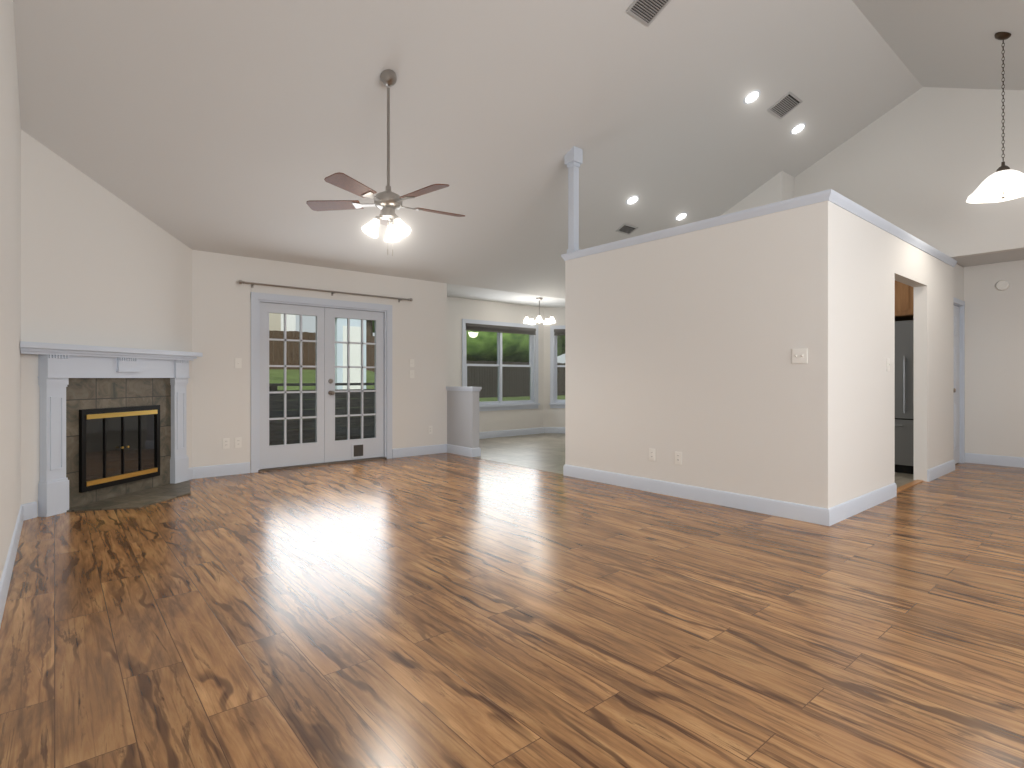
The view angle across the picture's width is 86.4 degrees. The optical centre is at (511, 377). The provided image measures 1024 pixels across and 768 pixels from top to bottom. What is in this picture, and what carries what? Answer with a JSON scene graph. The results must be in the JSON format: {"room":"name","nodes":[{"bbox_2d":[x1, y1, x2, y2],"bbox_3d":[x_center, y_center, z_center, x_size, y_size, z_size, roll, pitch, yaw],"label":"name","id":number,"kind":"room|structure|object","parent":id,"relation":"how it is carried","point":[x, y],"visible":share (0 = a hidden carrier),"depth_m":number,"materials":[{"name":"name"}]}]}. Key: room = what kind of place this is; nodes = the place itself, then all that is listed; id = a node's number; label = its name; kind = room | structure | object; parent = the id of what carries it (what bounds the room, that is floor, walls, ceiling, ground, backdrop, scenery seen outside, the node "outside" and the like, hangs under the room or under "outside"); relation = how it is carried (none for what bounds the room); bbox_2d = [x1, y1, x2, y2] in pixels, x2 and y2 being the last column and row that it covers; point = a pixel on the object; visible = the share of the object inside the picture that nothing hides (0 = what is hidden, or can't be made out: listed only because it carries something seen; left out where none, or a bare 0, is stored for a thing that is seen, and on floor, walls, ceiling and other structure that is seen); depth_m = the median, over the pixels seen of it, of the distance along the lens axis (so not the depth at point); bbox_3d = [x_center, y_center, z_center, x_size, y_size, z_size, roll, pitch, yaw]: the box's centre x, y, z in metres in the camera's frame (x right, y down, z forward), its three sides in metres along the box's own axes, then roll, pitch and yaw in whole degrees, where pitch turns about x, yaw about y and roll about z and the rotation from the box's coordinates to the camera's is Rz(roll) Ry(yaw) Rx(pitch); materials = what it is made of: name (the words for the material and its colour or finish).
{"room":"living room","nodes":[
{"label":"living room","id":0,"kind":"room"},
{"bbox_2d":[0,0,20,579],"bbox_3d":[-1.044,-1.302,0.840,0.120,4.805,8.870,0,0,-40],"label":"wall","id":1,"kind":"structure","parent":0,"point":[10,314],"depth_m":3.15,"materials":[{"name":"white paint"}]},
{"bbox_2d":[21,130,191,516],"bbox_3d":[-3.697,-0.469,5.084,0.120,3.138,1.873,0,0,10],"label":"wall","id":2,"kind":"structure","parent":0,"point":[101,266],"depth_m":4.72,"materials":[{"name":"white paint"}]},
{"bbox_2d":[192,250,446,472],"bbox_3d":[-2.303,-0.200,7.023,3.400,2.600,0.120,0,0,-40],"label":"wall","id":3,"kind":"structure","parent":0,"point":[221,342],"depth_m":6.45,"materials":[{"name":"white paint"}]},
{"bbox_2d":[223,438,229,448],"bbox_3d":[-3.230,0.740,6.159,0.072,0.116,0.010,0,0,-40],"label":"electrical outlet","id":4,"kind":"object","parent":3,"relation":"attached to","point":[226,443],"visible":1,"depth_m":6.16,"materials":[{"name":"white plastic"}]},
{"bbox_2d":[235,437,241,447],"bbox_3d":[-3.134,0.740,6.240,0.072,0.116,0.010,0,0,-40],"label":"electrical outlet","id":5,"kind":"object","parent":3,"relation":"attached to","point":[238,442],"visible":1,"depth_m":6.24,"materials":[{"name":"white plastic"}]},
{"bbox_2d":[235,358,241,367],"bbox_3d":[-3.130,-0.170,6.235,0.072,0.116,0.020,0,0,-40],"label":"light switch","id":6,"kind":"object","parent":3,"relation":"attached to","point":[238,362],"visible":1,"depth_m":6.24,"materials":[{"name":"white plastic"}]},
{"bbox_2d":[251,292,391,472],"bbox_3d":[-2.386,0.051,6.959,1.802,2.098,0.171,0,0,-40],"label":"door frame","id":7,"kind":"structure","parent":3,"relation":"attached to","point":[257,298],"depth_m":6.71,"materials":[{"name":"white paint"}]},
{"bbox_2d":[260,302,383,468],"bbox_3d":[-2.355,0.090,6.921,1.598,1.970,0.124,0,0,-40],"label":"french door","id":8,"kind":"structure","parent":3,"relation":"in","point":[325,447],"depth_m":6.92,"materials":[{"name":"white paint"}]},
{"bbox_2d":[238,280,412,301],"bbox_3d":[-2.263,-1.082,6.913,2.232,0.064,0.098,0,0,-40],"label":"curtain rod","id":9,"kind":"object","parent":3,"relation":"attached to","point":[332,292],"visible":1,"depth_m":6.77,"materials":[{"name":"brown metal"}]},
{"bbox_2d":[447,391,478,447],"bbox_3d":[-0.710,0.630,7.863,0.120,0.940,0.640,0,0,-40],"label":"wall","id":10,"kind":"structure","parent":0,"point":[463,418],"depth_m":7.74,"materials":[{"name":"grey paint"}]},
{"bbox_2d":[446,386,481,390],"bbox_3d":[-0.701,0.155,7.851,0.160,0.060,0.670,0,0,-40],"label":"trim","id":11,"kind":"structure","parent":10,"relation":"on","point":[454,388],"depth_m":7.75,"materials":[{"name":"white paint"}]},
{"bbox_2d":[13,0,921,307],"bbox_3d":[-0.109,-2.562,6.384,8.680,2.325,6.120,0,0,-40],"label":"ceiling","id":12,"kind":"structure","parent":0,"point":[243,128],"depth_m":5.26,"materials":[{"name":"white paint"}]},
{"bbox_2d":[306,69,464,255],"bbox_3d":[-1.013,-1.817,4.624,1.345,1.563,1.344,0,0,-40],"label":"ceiling fan","id":13,"kind":"object","parent":12,"relation":"hanging from","point":[388,202],"visible":1,"depth_m":4.58,"materials":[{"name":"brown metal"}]},
{"bbox_2d":[523,298,554,324],"bbox_3d":[0.479,-1.175,9.556,0.557,0.449,0.552,0,0,-40],"label":"chandelier","id":14,"kind":"object","parent":12,"relation":"hanging from","point":[539,320],"visible":1,"depth_m":9.48,"materials":[{"name":"white glass"}]},
{"bbox_2d":[616,223,637,234],"bbox_3d":[1.689,-2.182,8.006,0.320,0.084,0.169,0,0,-40],"label":"ceiling vent","id":15,"kind":"object","parent":12,"relation":"in","point":[624,228],"visible":0.98,"depth_m":8.00,"materials":[{"name":"silver metal"}]},
{"bbox_2d":[626,195,639,204],"bbox_3d":[1.623,-2.396,7.338,0.196,0.088,0.179,0,0,-40],"label":"recessed light","id":16,"kind":"object","parent":12,"relation":"in","point":[633,199],"visible":1,"depth_m":7.33,"materials":[{"name":"white paint"}]},
{"bbox_2d":[626,0,670,25],"bbox_3d":[1.182,-3.194,4.643,0.310,0.137,0.287,0,0,-40],"label":"ceiling vent","id":17,"kind":"object","parent":12,"relation":"in","point":[646,12],"visible":1,"depth_m":4.69,"materials":[{"name":"silver metal"}]},
{"bbox_2d":[675,212,687,220],"bbox_3d":[2.511,-2.396,8.084,0.196,0.088,0.179,0,0,-40],"label":"recessed light","id":18,"kind":"object","parent":12,"relation":"in","point":[680,216],"visible":1,"depth_m":8.08,"materials":[{"name":"white paint"}]},
{"bbox_2d":[743,90,760,103],"bbox_3d":[2.677,-3.134,6.082,0.196,0.088,0.179,0,0,-40],"label":"recessed light","id":19,"kind":"object","parent":12,"relation":"in","point":[751,96],"visible":1,"depth_m":6.08,"materials":[{"name":"white paint"}]},
{"bbox_2d":[768,92,802,118],"bbox_3d":[3.192,-3.180,6.370,0.340,0.125,0.260,0,0,-40],"label":"ceiling vent","id":20,"kind":"object","parent":12,"relation":"in","point":[785,105],"visible":0.98,"depth_m":6.37,"materials":[{"name":"silver metal"}]},
{"bbox_2d":[790,123,805,134],"bbox_3d":[3.596,-3.134,6.853,0.196,0.088,0.179,0,0,-40],"label":"recessed light","id":21,"kind":"object","parent":12,"relation":"in","point":[798,128],"visible":0.98,"depth_m":6.85,"materials":[{"name":"white paint"}]},
{"bbox_2d":[447,297,543,431],"bbox_3d":[-0.585,-0.200,9.900,3.170,2.600,0.120,0,0,-40],"label":"wall","id":22,"kind":"structure","parent":0,"point":[459,310],"depth_m":10.04,"materials":[{"name":"white paint"}]},
{"bbox_2d":[462,319,539,410],"bbox_3d":[-0.209,-0.220,10.182,1.850,1.640,0.168,0,0,-40],"label":"window","id":23,"kind":"structure","parent":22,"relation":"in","point":[500,328],"depth_m":10.19,"materials":[{"name":"white paint"}]},
{"bbox_2d":[0,453,1023,767],"bbox_3d":[2.188,1.130,4.316,9.540,0.060,10.040,0,0,-40],"label":"floor","id":24,"kind":"structure","parent":0,"point":[440,611],"depth_m":2.40,"materials":[{"name":"brown wood"}]},
{"bbox_2d":[20,341,202,516],"bbox_3d":[-3.376,0.414,4.924,0.560,1.372,1.856,0,0,10],"label":"fireplace","id":25,"kind":"object","parent":24,"relation":"on","point":[112,428],"visible":1,"depth_m":4.87,"materials":[{"name":"white paint"}]},
{"bbox_2d":[897,480,923,492],"bbox_3d":[3.951,1.096,5.482,1.100,0.008,0.060,0,0,-40],"label":"threshold","id":26,"kind":"object","parent":24,"relation":"on","point":[907,485],"depth_m":5.54,"materials":[{"name":"brown wood"}]},
{"bbox_2d":[544,307,564,426],"bbox_3d":[1.230,-0.200,10.848,1.237,2.600,0.120,0,0,5],"label":"wall","id":27,"kind":"structure","parent":0,"point":[554,417],"depth_m":10.83,"materials":[{"name":"white paint"}]},
{"bbox_2d":[549,325,564,407],"bbox_3d":[1.190,-0.220,10.826,0.900,1.640,0.168,0,0,5],"label":"window","id":28,"kind":"structure","parent":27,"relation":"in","point":[555,332],"depth_m":10.81,"materials":[{"name":"white paint"}]},
{"bbox_2d":[565,206,804,504],"bbox_3d":[1.478,-0.120,5.208,0.120,2.440,2.580,0,0,-40],"label":"wall","id":29,"kind":"structure","parent":0,"point":[685,344],"depth_m":4.90,"materials":[{"name":"white paint"}]},
{"bbox_2d":[0,427,1023,625],"bbox_3d":[1.834,1.038,4.737,9.300,0.125,10.900,0,0,-40],"label":"baseboard","id":30,"kind":"structure","parent":29,"relation":"attached to","point":[816,515],"depth_m":5.02,"materials":[{"name":"white paint"}]},
{"bbox_2d":[649,448,654,460],"bbox_3d":[1.350,0.740,5.258,0.010,0.116,0.072,0,0,-40],"label":"outlet","id":31,"kind":"object","parent":29,"relation":"attached to","point":[651,454],"visible":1,"depth_m":5.26,"materials":[{"name":"white plastic"}]},
{"bbox_2d":[675,451,681,464],"bbox_3d":[1.537,0.740,5.036,0.010,0.116,0.072,0,0,-40],"label":"outlet","id":32,"kind":"object","parent":29,"relation":"attached to","point":[678,457],"visible":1,"depth_m":5.03,"materials":[{"name":"white plastic"}]},
{"bbox_2d":[561,195,805,260],"bbox_3d":[1.459,-1.360,5.212,0.164,0.070,2.618,0,0,-40],"label":"crown molding","id":33,"kind":"structure","parent":29,"relation":"on","point":[800,201],"depth_m":4.88,"materials":[{"name":"white paint"}]},
{"bbox_2d":[564,146,582,252],"bbox_3d":[0.694,-1.984,6.143,0.144,1.178,0.144,0,0,-40],"label":"post","id":34,"kind":"object","parent":33,"relation":"on","point":[573,158],"visible":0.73,"depth_m":6.11,"materials":[{"name":"white paint"}]},
{"bbox_2d":[792,348,807,363],"bbox_3d":[2.220,-0.170,4.213,0.020,0.116,0.116,0,0,-40],"label":"light switch","id":35,"kind":"object","parent":29,"relation":"attached to","point":[800,356],"visible":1,"depth_m":4.21,"materials":[{"name":"white plastic"}]},
{"bbox_2d":[474,433,914,487],"bbox_3d":[1.792,1.129,7.822,3.920,0.062,6.360,0,0,-40],"label":"floor","id":36,"kind":"structure","parent":0,"point":[544,451],"depth_m":8.03,"materials":[{"name":"tile"}]},
{"bbox_2d":[895,320,913,473],"bbox_3d":[4.541,0.220,6.722,0.801,1.760,0.860,0,0,-40],"label":"fridge","id":37,"kind":"object","parent":36,"relation":"on","point":[904,396],"visible":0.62,"depth_m":6.24,"materials":[{"name":"silver metal"}]},
{"bbox_2d":[720,171,793,215],"bbox_3d":[3.385,-0.933,8.473,0.399,4.066,1.770,0,0,-40],"label":"wall","id":38,"kind":"structure","parent":0,"point":[778,187],"depth_m":7.84,"materials":[{"name":"white paint"}]},
{"bbox_2d":[805,201,953,508],"bbox_3d":[3.782,-0.120,5.341,3.820,2.440,0.120,0,0,-40],"label":"wall","id":39,"kind":"structure","parent":0,"point":[853,266],"depth_m":4.55,"materials":[{"name":"white paint"}]},
{"bbox_2d":[806,189,956,266],"bbox_3d":[3.777,-1.360,5.320,3.854,0.070,0.164,0,0,-40],"label":"crown molding","id":40,"kind":"structure","parent":39,"relation":"on","point":[841,201],"depth_m":4.66,"materials":[{"name":"white paint"}]},
{"bbox_2d":[794,87,1023,258],"bbox_3d":[4.973,-1.302,6.986,0.120,4.805,10.089,0,0,-40],"label":"wall","id":41,"kind":"structure","parent":0,"point":[922,163],"depth_m":6.63,"materials":[{"name":"white paint"}]},
{"bbox_2d":[895,281,913,320],"bbox_3d":[4.578,-0.990,6.752,0.706,0.540,0.860,0,0,-40],"label":"upper cabinet","id":42,"kind":"object","parent":41,"relation":"attached to","point":[904,302],"visible":0.04,"depth_m":6.29,"materials":[{"name":"brown wood"}]},
{"bbox_2d":[852,0,1023,89],"bbox_3d":[3.472,-2.535,2.117,8.680,2.379,5.020,0,0,-40],"label":"ceiling","id":43,"kind":"structure","parent":0,"point":[945,43],"depth_m":5.40,"materials":[{"name":"white paint"}]},
{"bbox_2d":[966,32,1023,202],"bbox_3d":[4.536,-2.432,5.033,0.548,1.552,0.548,0,0,-40],"label":"pendant light","id":44,"kind":"object","parent":43,"relation":"hanging from","point":[1003,182],"visible":1,"depth_m":5.03,"materials":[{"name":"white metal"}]},
{"bbox_2d":[954,264,963,300],"bbox_3d":[5.536,-0.170,6.891,0.859,2.540,0.120,0,0,-40],"label":"wall","id":45,"kind":"structure","parent":0,"point":[958,281],"depth_m":6.97,"materials":[{"name":"white paint"}]},
{"bbox_2d":[954,305,959,463],"bbox_3d":[5.562,0.086,6.836,0.642,2.004,0.108,0,0,-40],"label":"hall door","id":46,"kind":"structure","parent":45,"relation":"in","point":[956,384],"depth_m":6.94,"materials":[{"name":"white paint"}]},
{"bbox_2d":[954,298,964,462],"bbox_3d":[5.531,0.054,6.873,0.790,2.092,0.139,0,0,-40],"label":"door frame","id":47,"kind":"structure","parent":45,"relation":"attached to","point":[959,303],"depth_m":7.04,"materials":[{"name":"white paint"}]},
{"bbox_2d":[954,249,1023,266],"bbox_3d":[7.162,-1.500,5.135,0.865,0.100,4.900,0,0,-40],"label":"ceiling","id":48,"kind":"structure","parent":0,"point":[1007,256],"depth_m":6.61,"materials":[{"name":"white paint"}]},
{"bbox_2d":[963,260,1023,457],"bbox_3d":[7.448,-0.225,5.375,0.120,2.650,4.900,0,0,-40],"label":"wall","id":49,"kind":"structure","parent":0,"point":[994,370],"depth_m":6.89,"materials":[{"name":"white paint"}]},
{"bbox_2d":[996,280,1009,290],"bbox_3d":[6.134,-1.160,6.818,0.036,0.130,0.130,0,0,-40],"label":"smoke detector","id":50,"kind":"object","parent":49,"relation":"attached to","point":[1001,285],"visible":1,"depth_m":6.80,"materials":[{"name":"white plastic"}]},
{"label":"outside","id":51,"kind":"structure","parent":0,"visible":0},
{"bbox_2d":[269,367,564,440],"bbox_3d":[-6.657,0.635,25.046,50.000,2.930,33.070,0,0,-40],"label":"lawn","id":52,"kind":"structure","parent":51,"point":[313,376],"depth_m":15.68,"materials":[{"name":"green plant"}]},
{"bbox_2d":[269,313,295,361],"bbox_3d":[-8.834,-1.890,18.695,2.500,3.080,2.400,0,0,-40],"label":"shed","id":53,"kind":"object","parent":52,"relation":"on","point":[275,325],"depth_m":18.26,"materials":[{"name":"white"}]},
{"bbox_2d":[269,383,374,445],"bbox_3d":[-3.111,0.750,7.519,3.760,1.340,1.640,0,0,-40],"label":"deck","id":54,"kind":"object","parent":52,"relation":"on","point":[341,410],"depth_m":8.39,"materials":[{"name":"grey wood"}]},
{"bbox_2d":[269,330,374,371],"bbox_3d":[-7.589,-0.667,15.896,13.608,1.535,0.110,0,0,-40],"label":"fence","id":55,"kind":"object","parent":52,"relation":"on","point":[296,357],"depth_m":16.66,"materials":[{"name":"brown wood"}]},
{"bbox_2d":[335,318,366,389],"bbox_3d":[-4.505,-0.830,14.626,1.000,2.360,1.200,0,0,-40],"label":"shed","id":56,"kind":"object","parent":52,"relation":"on","point":[356,371],"depth_m":14.21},
{"bbox_2d":[366,320,374,335],"bbox_3d":[-5.814,-4.604,22.477,5.150,9.007,5.692,0,0,-40],"label":"tree","id":57,"kind":"object","parent":52,"relation":"on","point":[371,323],"depth_m":22.24,"materials":[{"name":"green plant"}]},
{"bbox_2d":[467,329,523,360],"bbox_3d":[-2.902,-3.951,26.558,6.779,9.903,7.834,0,0,-40],"label":"tree","id":58,"kind":"object","parent":52,"relation":"on","point":[492,346],"depth_m":25.29,"materials":[{"name":"green plant"}]},
{"bbox_2d":[467,360,564,397],"bbox_3d":[4.550,0.253,29.998,22.636,2.095,0.110,0,0,-40],"label":"fence","id":59,"kind":"object","parent":52,"relation":"on","point":[523,387],"depth_m":25.85,"materials":[{"name":"grey wood"}]},
{"bbox_2d":[502,334,564,361],"bbox_3d":[1.238,-4.019,29.224,7.831,10.037,5.674,0,0,-40],"label":"tree","id":60,"kind":"object","parent":52,"relation":"on","point":[525,355],"depth_m":26.70,"materials":[{"name":"green plant"}]},
{"bbox_2d":[560,335,564,347],"bbox_3d":[3.416,-3.930,30.717,6.529,9.861,6.882,0,0,-40],"label":"tree","id":61,"kind":"object","parent":52,"relation":"on","point":[563,342],"depth_m":28.33,"materials":[{"name":"green plant"}]}
]}

